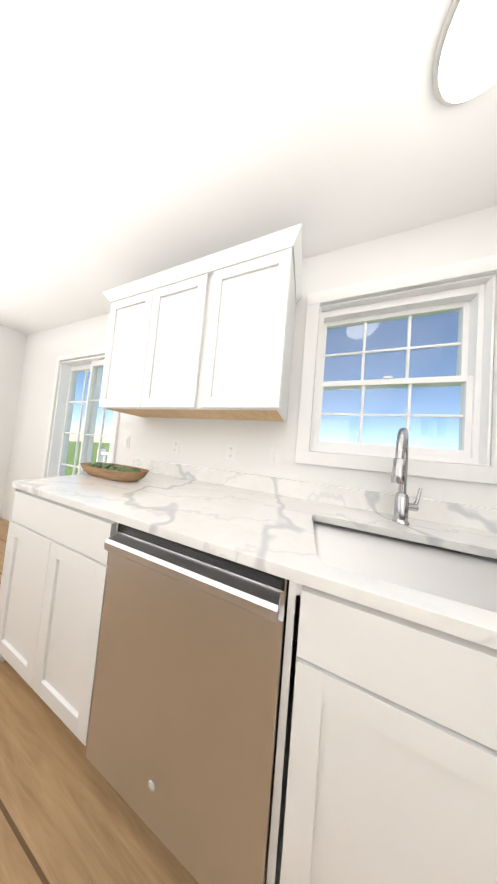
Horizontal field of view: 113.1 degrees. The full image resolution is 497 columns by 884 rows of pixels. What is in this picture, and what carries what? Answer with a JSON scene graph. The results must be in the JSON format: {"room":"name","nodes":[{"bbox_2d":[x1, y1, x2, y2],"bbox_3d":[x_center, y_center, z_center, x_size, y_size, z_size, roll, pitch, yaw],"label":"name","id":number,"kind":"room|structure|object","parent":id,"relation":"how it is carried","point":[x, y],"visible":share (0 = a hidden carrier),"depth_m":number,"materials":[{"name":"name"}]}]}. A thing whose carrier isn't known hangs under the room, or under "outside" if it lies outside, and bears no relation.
{"room":"kitchen","nodes":[
{"label":"kitchen","id":0,"kind":"room"},
{"bbox_2d":[0,324,27,517],"bbox_3d":[-4.000,-0.395,-0.255,0.150,2.440,5.200,4,-2,19],"label":"wall","id":1,"kind":"structure","parent":0,"point":[13,343],"depth_m":2.12,"materials":[{"name":"white paint"}]},
{"bbox_2d":[0,518,281,883],"bbox_3d":[-1.461,1.077,-1.216,5.770,0.120,5.500,4,-2,19],"label":"floor","id":2,"kind":"structure","parent":0,"point":[68,815],"depth_m":0.51,"materials":[{"name":"brown wood"}]},
{"bbox_2d":[0,488,117,745],"bbox_3d":[-0.778,0.714,0.993,0.741,0.884,0.626,4,-2,19],"label":"base cabinet","id":3,"kind":"object","parent":2,"relation":"on","point":[53,578],"visible":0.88,"depth_m":0.67,"materials":[{"name":"white wood"}]},
{"bbox_2d":[86,523,288,883],"bbox_3d":[-0.143,0.764,0.749,0.611,0.878,0.640,4,-2,19],"label":"dishwasher","id":4,"kind":"object","parent":2,"relation":"on","point":[181,743],"visible":0.92,"depth_m":0.45,"materials":[{"name":"silver"}]},
{"bbox_2d":[266,580,496,883],"bbox_3d":[0.584,0.816,0.523,0.901,0.884,0.626,4,-2,19],"label":"base cabinet","id":5,"kind":"object","parent":2,"relation":"on","point":[386,764],"visible":0.71,"depth_m":0.32,"materials":[{"name":"white wood"}]},
{"bbox_2d":[0,0,496,334],"bbox_3d":[-1.238,-1.471,-1.121,5.770,0.120,5.500,4,-2,19],"label":"ceiling","id":6,"kind":"structure","parent":0,"point":[140,139],"depth_m":0.67,"materials":[{"name":"white paint"}]},
{"bbox_2d":[433,0,496,105],"bbox_3d":[0.685,-1.132,0.425,0.280,0.105,0.280,4,-2,19],"label":"ceiling light","id":7,"kind":"object","parent":6,"relation":"attached to","point":[465,65],"visible":1,"depth_m":0.47,"materials":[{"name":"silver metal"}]},
{"bbox_2d":[2,206,496,520],"bbox_3d":[-0.491,-0.028,1.359,5.770,2.440,0.150,4,-2,19],"label":"wall","id":8,"kind":"structure","parent":0,"point":[461,238],"depth_m":1.05,"materials":[{"name":"white paint"}]},
{"bbox_2d":[41,348,119,477],"bbox_3d":[-1.755,0.068,1.766,1.151,2.058,0.161,4,-2,19],"label":"sliding glass door","id":9,"kind":"structure","parent":8,"relation":"in","point":[60,426],"depth_m":1.87,"materials":[{"name":"white"}]},
{"bbox_2d":[123,435,129,447],"bbox_3d":[-1.099,-0.002,1.477,0.070,0.115,0.012,4,-2,19],"label":"light switch","id":10,"kind":"object","parent":8,"relation":"attached to","point":[126,441],"visible":1,"depth_m":1.47,"materials":[{"name":"white plastic"}]},
{"bbox_2d":[99,275,174,417],"bbox_3d":[-0.731,-0.609,1.224,0.454,0.800,0.328,4,-2,19],"label":"upper cabinet","id":11,"kind":"object","parent":8,"relation":"attached to","point":[126,378],"depth_m":1.07,"materials":[{"name":"white wood"}]},
{"bbox_2d":[171,439,179,453],"bbox_3d":[-0.575,0.037,1.299,0.070,0.115,0.007,4,-2,19],"label":"electrical outlet","id":12,"kind":"object","parent":8,"relation":"attached to","point":[175,446],"visible":1,"depth_m":1.30,"materials":[{"name":"white plastic"}]},
{"bbox_2d":[147,251,234,419],"bbox_3d":[-0.370,-0.582,1.100,0.546,0.800,0.328,4,-2,19],"label":"upper cabinet","id":13,"kind":"object","parent":8,"relation":"attached to","point":[187,321],"depth_m":0.93,"materials":[{"name":"white wood"}]},
{"bbox_2d":[226,444,236,460],"bbox_3d":[-0.122,0.071,1.143,0.070,0.115,0.007,4,-2,19],"label":"electrical outlet","id":14,"kind":"object","parent":8,"relation":"attached to","point":[231,452],"visible":1,"depth_m":1.14,"materials":[{"name":"white plastic"}]},
{"bbox_2d":[211,227,298,420],"bbox_3d":[-0.016,-0.555,0.977,0.510,0.800,0.328,4,-2,19],"label":"upper cabinet","id":15,"kind":"object","parent":8,"relation":"attached to","point":[218,344],"depth_m":0.80,"materials":[{"name":"white wood"}]},
{"bbox_2d":[268,447,280,465],"bbox_3d":[0.165,0.093,1.041,0.070,0.115,0.012,4,-2,19],"label":"light switch","id":16,"kind":"object","parent":8,"relation":"attached to","point":[274,456],"visible":1,"depth_m":1.04,"materials":[{"name":"white plastic"}]},
{"bbox_2d":[295,254,496,483],"bbox_3d":[0.779,-0.363,0.928,0.915,1.054,0.151,4,-2,19],"label":"kitchen window","id":17,"kind":"structure","parent":8,"relation":"in","point":[472,301],"depth_m":0.88,"materials":[{"name":"white wood"}]},
{"bbox_3d":[1.452,0.881,0.224,0.932,0.884,0.626,4,-2,19],"label":"base cabinet","id":18,"kind":"object","parent":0,"visible":0},
{"bbox_2d":[12,428,496,649],"bbox_3d":[0.390,0.240,0.512,3.214,0.651,0.846,4,-2,19],"label":"countertop","id":19,"kind":"structure","parent":18,"relation":"on","point":[401,553],"depth_m":0.64,"materials":[{"name":"stone"}]},
{"bbox_2d":[80,462,148,481],"bbox_3d":[-0.889,0.190,1.083,0.540,0.084,0.185,4,-2,19],"label":"dough bowl","id":20,"kind":"object","parent":19,"relation":"on","point":[116,472],"visible":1,"depth_m":1.01,"materials":[{"name":"brown wood"}]},
{"bbox_2d":[390,428,422,525],"bbox_3d":[0.647,0.146,0.664,0.183,0.408,0.217,4,-2,19],"label":"faucet","id":21,"kind":"object","parent":19,"relation":"on","point":[402,506],"depth_m":0.70,"materials":[{"name":"silver metal"}]},
{"label":"outside","id":22,"kind":"structure","parent":0,"visible":0},
{"bbox_2d":[65,441,109,475],"bbox_3d":[64.752,16.756,189.733,320.000,4.850,399.830,4,-2,19],"label":"lawn","id":23,"kind":"structure","parent":22,"point":[70,460],"depth_m":13.72,"materials":[{"name":"green plant"}]},
{"bbox_2d":[96,449,334,462],"bbox_3d":[9.386,4.476,49.833,135.248,8.815,98.311,4,-2,19],"label":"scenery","id":24,"kind":"structure","parent":23,"relation":"on","point":[104,453],"depth_m":3.38,"materials":[{"name":"white"}]}
]}

